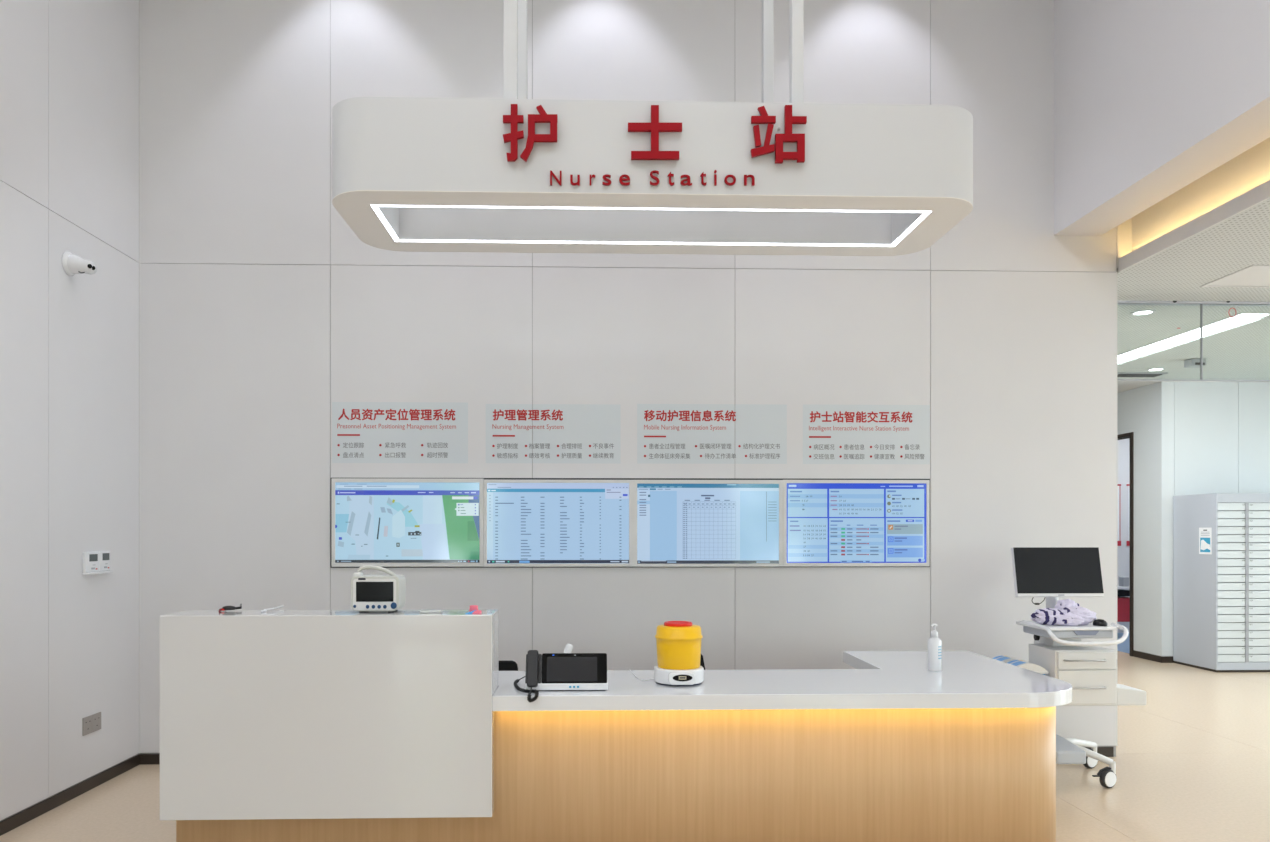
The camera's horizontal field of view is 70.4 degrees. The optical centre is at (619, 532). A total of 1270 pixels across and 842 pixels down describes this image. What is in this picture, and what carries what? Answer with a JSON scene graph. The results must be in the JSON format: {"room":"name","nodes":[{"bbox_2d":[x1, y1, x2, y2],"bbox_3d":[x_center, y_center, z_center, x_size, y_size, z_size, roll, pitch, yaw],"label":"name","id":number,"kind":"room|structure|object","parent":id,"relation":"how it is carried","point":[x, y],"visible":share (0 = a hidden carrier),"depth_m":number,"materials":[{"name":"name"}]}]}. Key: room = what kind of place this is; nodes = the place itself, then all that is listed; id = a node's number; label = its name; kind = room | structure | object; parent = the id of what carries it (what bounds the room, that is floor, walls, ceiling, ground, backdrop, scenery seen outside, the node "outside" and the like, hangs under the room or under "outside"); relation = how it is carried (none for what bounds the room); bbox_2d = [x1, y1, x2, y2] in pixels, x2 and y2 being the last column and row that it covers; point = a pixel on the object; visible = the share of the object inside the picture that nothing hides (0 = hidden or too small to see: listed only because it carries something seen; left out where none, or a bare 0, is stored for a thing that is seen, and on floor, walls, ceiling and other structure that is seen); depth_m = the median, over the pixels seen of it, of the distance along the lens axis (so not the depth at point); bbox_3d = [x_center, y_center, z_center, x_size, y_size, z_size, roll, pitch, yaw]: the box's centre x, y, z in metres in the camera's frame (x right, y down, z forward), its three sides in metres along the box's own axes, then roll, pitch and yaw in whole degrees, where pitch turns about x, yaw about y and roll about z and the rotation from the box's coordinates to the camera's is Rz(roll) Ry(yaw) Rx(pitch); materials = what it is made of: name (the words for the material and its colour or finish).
{"room":"hospital interior","nodes":[
{"label":"hospital interior","id":0,"kind":"room"},
{"bbox_2d":[0,0,138,821],"bbox_3d":[-2.842,-1.225,0.177,0.200,5.250,10.530,0,0,-2],"label":"wall","id":1,"kind":"structure","parent":0,"point":[69,69],"depth_m":4.69,"materials":[{"name":"grey paint"}]},
{"bbox_2d":[0,754,139,835],"bbox_3d":[-2.745,1.369,0.178,0.014,0.062,10.526,0,0,-2],"label":"baseboard","id":2,"kind":"structure","parent":1,"relation":"attached to","point":[34,811],"depth_m":4.67,"materials":[{"name":"brown metal"}]},
{"bbox_2d":[62,251,97,275],"bbox_3d":[-2.809,-1.407,4.707,0.151,0.131,0.128,0,0,-2],"label":"security camera","id":3,"kind":"object","parent":1,"relation":"attached to","point":[72,264],"visible":1,"depth_m":4.66,"materials":[{"name":"white plastic"}]},
{"bbox_2d":[82,712,100,735],"bbox_3d":[-2.885,1.042,4.918,0.009,0.096,0.175,0,0,-2],"label":"wall socket","id":4,"kind":"object","parent":1,"relation":"attached to","point":[92,723],"visible":1,"depth_m":4.91,"materials":[{"name":"grey plastic"}]},
{"bbox_2d":[82,552,101,574],"bbox_3d":[-2.872,0.164,4.896,0.034,0.121,0.130,0,0,-2],"label":"controller","id":5,"kind":"object","parent":1,"relation":"attached to","point":[90,560],"visible":1,"depth_m":4.87,"materials":[{"name":"white plastic"}]},
{"bbox_2d":[96,551,112,572],"bbox_3d":[-2.876,0.162,5.023,0.034,0.123,0.114,0,0,-2],"label":"controller","id":6,"kind":"object","parent":1,"relation":"attached to","point":[104,556],"visible":0.94,"depth_m":5.01,"materials":[{"name":"white plastic"}]},
{"bbox_2d":[138,0,1116,756],"bbox_3d":[-0.001,-1.225,5.663,6.220,5.250,0.260,0,0,-2],"label":"wall","id":7,"kind":"structure","parent":0,"point":[262,309],"depth_m":5.53,"materials":[{"name":"grey paint"}]},
{"bbox_2d":[139,0,139,752],"bbox_3d":[-2.903,-1.259,5.440,0.005,5.182,0.006,0,0,-2],"label":"trim","id":8,"kind":"structure","parent":7,"relation":"attached to","point":[139,0],"depth_m":5.44,"materials":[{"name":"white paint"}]},
{"bbox_2d":[332,402,467,462],"bbox_3d":[-1.341,-0.612,5.490,0.824,0.372,0.002,0,0,-2],"label":"wall sign","id":9,"kind":"object","parent":7,"relation":"attached to","point":[362,432],"visible":1,"depth_m":5.49,"materials":[{"name":"white plastic"}]},
{"bbox_2d":[486,404,620,463],"bbox_3d":[-0.409,-0.608,5.519,0.826,0.363,0.002,0,0,-2],"label":"wall sign","id":10,"kind":"object","parent":7,"relation":"attached to","point":[562,433],"visible":1,"depth_m":5.52,"materials":[{"name":"white"}]},
{"bbox_2d":[139,747,1113,764],"bbox_3d":[0.089,1.369,5.559,5.994,0.062,0.054,0,0,-2],"label":"baseboard","id":11,"kind":"structure","parent":7,"relation":"attached to","point":[145,759],"depth_m":5.44,"materials":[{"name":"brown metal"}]},
{"bbox_2d":[331,478,929,567],"bbox_3d":[0.082,-0.062,5.535,3.689,0.548,0.002,0,0,-2],"label":"backplate","id":12,"kind":"object","parent":7,"relation":"attached to","point":[331,478],"visible":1,"depth_m":5.53,"materials":[{"name":"grey metal"}]},
{"bbox_2d":[331,478,483,566],"bbox_3d":[-1.291,-0.063,5.481,0.918,0.536,0.020,0,0,-2],"label":"wall display","id":13,"kind":"object","parent":12,"relation":"attached to","point":[381,522],"visible":1,"depth_m":5.47,"materials":[{"name":"glass"}]},
{"bbox_2d":[484,480,633,566],"bbox_3d":[-0.373,-0.060,5.510,0.917,0.532,0.020,0,0,-2],"label":"wall display","id":14,"kind":"object","parent":12,"relation":"attached to","point":[528,523],"visible":1,"depth_m":5.50,"materials":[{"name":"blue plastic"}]},
{"bbox_2d":[634,480,782,566],"bbox_3d":[0.543,-0.060,5.538,0.921,0.534,0.020,0,0,-2],"label":"wall display","id":15,"kind":"object","parent":12,"relation":"attached to","point":[678,523],"visible":1,"depth_m":5.53,"materials":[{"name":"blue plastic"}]},
{"bbox_2d":[783,480,929,566],"bbox_3d":[1.460,-0.061,5.567,0.912,0.535,0.020,0,0,-2],"label":"wall display","id":16,"kind":"object","parent":12,"relation":"attached to","point":[827,523],"visible":1,"depth_m":5.56,"materials":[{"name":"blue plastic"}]},
{"bbox_2d":[637,404,786,463],"bbox_3d":[0.568,-0.611,5.550,0.926,0.367,0.002,0,0,-2],"label":"wall sign","id":17,"kind":"object","parent":7,"relation":"attached to","point":[666,433],"visible":1,"depth_m":5.55,"materials":[{"name":"white plastic"}]},
{"bbox_2d":[803,404,929,463],"bbox_3d":[1.528,-0.611,5.580,0.796,0.368,0.002,0,0,-2],"label":"sticker","id":18,"kind":"object","parent":7,"relation":"attached to","point":[832,434],"visible":1,"depth_m":5.58,"materials":[{"name":"white plastic"}]},
{"bbox_2d":[0,633,1269,841],"bbox_3d":[3.283,1.448,4.854,12.735,0.103,19.900,0,0,-2],"label":"floor","id":19,"kind":"structure","parent":0,"point":[1192,761],"depth_m":5.03,"materials":[{"name":"beige tile"}]},
{"bbox_2d":[499,660,517,670],"bbox_3d":[-0.765,1.043,4.612,0.574,0.712,0.552,0,0,-2],"label":"office chair","id":20,"kind":"object","parent":19,"relation":"on","point":[504,665],"visible":0.03,"depth_m":4.83,"materials":[{"name":"black fabric"}]},
{"bbox_2d":[160,609,1072,841],"bbox_3d":[0.054,0.864,4.283,3.795,1.072,1.329,0,0,-2],"label":"reception desk","id":21,"kind":"object","parent":19,"relation":"on","point":[276,725],"depth_m":3.67,"materials":[{"name":"white"}]},
{"bbox_2d":[219,604,241,612],"bbox_3d":[-1.634,0.316,3.793,0.069,0.022,0.218,0,0,11],"label":"clip","id":22,"kind":"object","parent":21,"relation":"on","point":[224,608],"visible":1,"depth_m":3.77,"materials":[{"name":"black plastic"}]},
{"bbox_2d":[261,605,283,612],"bbox_3d":[-1.458,0.320,3.796,0.030,0.015,0.205,0,0,7],"label":"packet","id":23,"kind":"object","parent":21,"relation":"on","point":[263,610],"visible":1,"depth_m":3.75,"materials":[{"name":"white plastic"}]},
{"bbox_2d":[351,565,405,612],"bbox_3d":[-1.008,0.231,3.751,0.199,0.194,0.139,0,0,-2],"label":"patient monitor","id":24,"kind":"object","parent":21,"relation":"on","point":[368,592],"visible":1,"depth_m":3.69,"materials":[{"name":"grey plastic"}]},
{"bbox_2d":[420,609,442,612],"bbox_3d":[-0.775,0.321,3.694,0.090,0.013,0.035,0,0,-2],"label":"remote control","id":25,"kind":"object","parent":21,"relation":"on","point":[424,610],"visible":1,"depth_m":3.68,"materials":[{"name":"plastic"}]},
{"bbox_2d":[465,605,481,613],"bbox_3d":[-0.595,0.312,3.672,0.063,0.030,0.074,0,0,-2],"label":"tape roll","id":26,"kind":"object","parent":21,"relation":"on","point":[473,609],"visible":1,"depth_m":3.67,"materials":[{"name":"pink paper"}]},
{"bbox_2d":[514,650,607,701],"bbox_3d":[-0.262,0.583,3.825,0.374,0.190,0.385,0,0,-21],"label":"desk phone","id":27,"kind":"object","parent":21,"relation":"on","point":[560,671],"visible":1,"depth_m":3.73,"materials":[{"name":"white plastic"}]},
{"bbox_2d":[563,644,572,652],"bbox_3d":[-0.253,0.566,3.885,0.100,0.173,0.080,0,0,-2],"label":"barcode scanner","id":28,"kind":"object","parent":21,"relation":"on","point":[568,649],"visible":0.13,"depth_m":3.89,"materials":[{"name":"white plastic"}]},
{"bbox_2d":[629,665,703,685],"bbox_3d":[0.176,0.619,4.056,0.224,0.068,0.560,0,0,-34],"label":"scale","id":29,"kind":"object","parent":21,"relation":"on","point":[667,677],"visible":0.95,"depth_m":3.84,"materials":[{"name":"white plastic"}]},
{"bbox_2d":[655,621,702,669],"bbox_3d":[0.257,0.487,3.936,0.208,0.195,0.208,0,0,-2],"label":"sharps container","id":30,"kind":"object","parent":29,"relation":"on","point":[678,643],"visible":1,"depth_m":3.85,"materials":[{"name":"yellow plastic"}]},
{"bbox_2d":[492,650,1072,710],"bbox_3d":[0.053,0.683,4.285,3.795,0.062,1.326,0,0,-2],"label":"countertop","id":31,"kind":"structure","parent":21,"relation":"on","point":[880,679],"depth_m":3.75,"materials":[{"name":"white stone"}]},
{"bbox_2d":[928,624,941,670],"bbox_3d":[1.494,0.542,4.276,0.063,0.221,0.063,0,0,-2],"label":"sanitizer bottle","id":32,"kind":"object","parent":21,"relation":"on","point":[934,643],"visible":1,"depth_m":4.25,"materials":[{"name":"white plastic"}]},
{"bbox_2d":[700,654,705,669],"bbox_3d":[0.353,1.022,4.647,0.574,0.754,0.552,0,0,-2],"label":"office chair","id":33,"kind":"object","parent":19,"relation":"on","point":[702,664],"visible":0.03,"depth_m":4.87,"materials":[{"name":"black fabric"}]},
{"bbox_2d":[1016,620,1145,787],"bbox_3d":[2.410,0.945,5.016,0.900,0.910,0.722,0,0,-2],"label":"cart","id":34,"kind":"object","parent":19,"relation":"on","point":[1090,668],"visible":0.73,"depth_m":4.82,"materials":[{"name":"white plastic"}]},
{"bbox_2d":[992,656,1018,662],"bbox_3d":[2.211,0.845,5.106,0.231,0.284,0.150,0,0,-2],"label":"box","id":35,"kind":"object","parent":34,"relation":"attached to","point":[1005,659],"visible":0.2,"depth_m":5.07,"materials":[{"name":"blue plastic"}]},
{"bbox_2d":[1007,660,1048,675],"bbox_3d":[2.216,0.845,4.926,0.231,0.284,0.150,0,0,-2],"label":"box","id":36,"kind":"object","parent":34,"relation":"attached to","point":[1020,663],"visible":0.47,"depth_m":4.86,"materials":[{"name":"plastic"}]},
{"bbox_2d":[1011,547,1103,607],"bbox_3d":[2.452,0.290,5.075,0.489,0.420,0.132,0,0,-2],"label":"monitor","id":37,"kind":"object","parent":34,"relation":"on","point":[1051,573],"visible":0.97,"depth_m":5.04,"materials":[{"name":"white plastic"}]},
{"bbox_2d":[1031,599,1096,625],"bbox_3d":[2.430,0.431,4.917,0.338,0.136,0.223,0,0,-14],"label":"crumpled cloth","id":38,"kind":"object","parent":34,"relation":"on","point":[1066,612],"visible":1,"depth_m":4.87,"materials":[{"name":"white fabric"}]},
{"bbox_2d":[1016,621,1117,630],"bbox_3d":[2.454,0.509,4.959,0.402,0.018,0.360,0,0,-2],"label":"tray","id":39,"kind":"object","parent":34,"relation":"on","point":[1027,625],"depth_m":4.81,"materials":[{"name":"white plastic"}]},
{"bbox_2d":[1092,619,1107,625],"bbox_3d":[2.594,0.483,4.863,0.066,0.035,0.092,0,0,-2],"label":"computer mouse","id":40,"kind":"object","parent":34,"relation":"on","point":[1098,622],"visible":1,"depth_m":4.83,"materials":[{"name":"black plastic"}]},
{"bbox_2d":[1097,767,1110,774],"bbox_3d":[2.671,1.310,4.952,0.096,0.051,0.015,0,0,-2],"label":"caster wheel","id":41,"kind":"object","parent":34,"relation":"attached to","point":[1107,770],"depth_m":4.94,"materials":[{"name":"grey rubber"}]},
{"bbox_2d":[1117,585,1129,621],"bbox_3d":[6.658,1.056,12.143,0.464,0.682,0.540,0,0,-2],"label":"trolley","id":42,"kind":"object","parent":19,"relation":"on","point":[1123,603],"visible":0.22,"depth_m":11.91,"materials":[{"name":"red"}]},
{"bbox_2d":[1118,576,1129,586],"bbox_3d":[6.758,0.647,12.066,0.090,0.135,0.110,0,0,-2],"label":"box","id":43,"kind":"object","parent":42,"relation":"on","point":[1123,580],"visible":1,"depth_m":12.02,"materials":[{"name":"grey plastic"}]},
{"bbox_2d":[1173,493,1269,671],"bbox_3d":[6.571,0.500,9.379,1.200,1.799,0.677,0,0,-2],"label":"cabinet","id":44,"kind":"object","parent":19,"relation":"on","point":[1221,598],"visible":1,"depth_m":9.04,"materials":[{"name":"grey metal"}]},
{"bbox_2d":[1199,528,1211,553],"bbox_3d":[5.976,0.081,9.189,0.003,0.272,0.187,0,0,-2],"label":"notice sheet","id":45,"kind":"object","parent":44,"relation":"attached to","point":[1205,534],"visible":1,"depth_m":9.18,"materials":[{"name":"white paper"}]},
{"bbox_2d":[1200,538,1209,551],"bbox_3d":[5.975,0.121,9.189,0.001,0.147,0.150,0,0,-2],"label":"picture","id":46,"kind":"object","parent":45,"relation":"attached to","point":[1204,542],"depth_m":9.19,"materials":[{"name":"blue paper"}]},
{"bbox_2d":[1117,438,1129,632],"bbox_3d":[7.531,-0.117,12.640,3.360,3.034,0.100,0,0,-2],"label":"wall","id":47,"kind":"structure","parent":0,"point":[1123,446],"depth_m":12.57,"materials":[{"name":"paint"}]},
{"bbox_2d":[1117,484,1120,545],"bbox_3d":[6.936,-0.250,12.563,0.114,0.860,0.015,0,0,-2],"label":"framed poster","id":48,"kind":"object","parent":47,"relation":"attached to","point":[1118,485],"visible":0.57,"depth_m":12.56,"materials":[{"name":"white paper"}]},
{"bbox_2d":[1127,484,1129,545],"bbox_3d":[7.142,-0.250,12.570,0.128,0.860,0.015,0,0,-2],"label":"framed poster","id":49,"kind":"object","parent":47,"relation":"attached to","point":[1128,485],"visible":0.27,"depth_m":12.57,"materials":[{"name":"white paper"}]},
{"bbox_2d":[1054,0,1269,271],"bbox_3d":[3.145,-2.742,0.378,0.543,2.216,10.560,0,0,-2],"label":"ceiling","id":50,"kind":"structure","parent":0,"point":[1162,107],"depth_m":4.79,"materials":[{"name":"grey paint"}]},
{"bbox_2d":[1116,198,1269,392],"bbox_3d":[6.239,-1.694,4.946,6.821,0.120,19.500,0,0,-2],"label":"ceiling","id":51,"kind":"structure","parent":0,"point":[1178,272],"depth_m":6.49,"materials":[{"name":"white paint"}]},
{"bbox_2d":[1117,372,1167,376],"bbox_3d":[5.313,-1.624,9.249,0.520,0.020,0.200,0,0,-2],"label":"ceiling vent","id":52,"kind":"object","parent":51,"relation":"in","point":[1119,374],"visible":0.79,"depth_m":9.18,"materials":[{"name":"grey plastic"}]},
{"bbox_2d":[1131,309,1155,315],"bbox_3d":[3.867,-1.630,6.654,0.160,0.008,0.160,0,0,-2],"label":"recessed light","id":53,"kind":"object","parent":51,"relation":"in","point":[1146,311],"visible":1,"depth_m":6.65,"materials":[{"name":"white plastic"}]},
{"bbox_2d":[1147,368,1164,370],"bbox_3d":[5.340,-1.630,8.967,0.160,0.008,0.160,0,0,-2],"label":"recessed light","id":54,"kind":"object","parent":51,"relation":"in","point":[1150,369],"visible":1,"depth_m":8.97,"materials":[{"name":"white plastic"}]},
{"bbox_2d":[1117,313,1269,363],"bbox_3d":[4.682,-1.628,8.132,0.230,0.012,2.915,0,0,-2],"label":"recessed light","id":55,"kind":"object","parent":51,"relation":"in","point":[1240,318],"visible":0.62,"depth_m":7.39,"materials":[{"name":"white plastic"}]},
{"bbox_2d":[1117,301,1269,380],"bbox_3d":[6.247,-1.362,6.447,6.311,0.570,0.090,0,0,-2],"label":"barrier","id":56,"kind":"object","parent":51,"relation":"hanging from","point":[1201,304],"visible":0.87,"depth_m":6.37,"materials":[{"name":"grey"}]},
{"bbox_2d":[1184,358,1205,367],"bbox_3d":[5.415,-1.599,8.474,0.140,0.070,0.124,0,0,-2],"label":"ceiling projector","id":57,"kind":"object","parent":51,"relation":"attached to","point":[1194,362],"visible":0.95,"depth_m":8.42,"materials":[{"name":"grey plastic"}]},
{"bbox_2d":[1200,265,1269,287],"bbox_3d":[4.169,-1.632,5.731,0.640,0.008,0.481,0,0,-2],"label":"access panel","id":58,"kind":"object","parent":51,"relation":"attached to","point":[1253,276],"visible":1,"depth_m":5.79,"materials":[{"name":"white paint"}]},
{"bbox_2d":[1117,381,1269,656],"bbox_3d":[7.493,-0.117,12.249,3.460,3.034,4.980,0,0,-2],"label":"wall","id":59,"kind":"structure","parent":0,"point":[1191,438],"depth_m":9.73,"materials":[{"name":"grey paint"}]},
{"bbox_2d":[1117,432,1135,655],"bbox_3d":[5.857,0.128,10.799,0.130,2.544,1.180,0,0,-2],"label":"door","id":60,"kind":"structure","parent":59,"relation":"in","point":[1130,435],"depth_m":10.22,"materials":[{"name":"brown metal"}]},
{"bbox_2d":[1133,651,1161,662],"bbox_3d":[5.856,1.367,9.962,0.054,0.066,0.494,0,0,-2],"label":"baseboard","id":61,"kind":"structure","parent":59,"relation":"attached to","point":[1143,655],"depth_m":9.96,"materials":[{"name":"brown metal"}]},
{"bbox_2d":[1161,657,1173,662],"bbox_3d":[7.568,1.367,9.762,3.464,0.066,0.012,0,0,-2],"label":"baseboard","id":62,"kind":"structure","parent":59,"relation":"attached to","point":[1163,659],"depth_m":9.71,"materials":[{"name":"brown metal"}]},
{"bbox_3d":[0.114,-3.900,0.319,6.119,0.100,11.030,0,0,-2],"label":"ceiling","id":63,"kind":"structure","parent":0,"visible":0},
{"bbox_2d":[332,0,972,255],"bbox_3d":[0.144,-2.615,4.042,2.721,2.470,0.817,0,0,-2],"label":"hanging sign","id":64,"kind":"object","parent":63,"relation":"hanging from","point":[514,173],"visible":1,"depth_m":3.69,"materials":[{"name":"white"}]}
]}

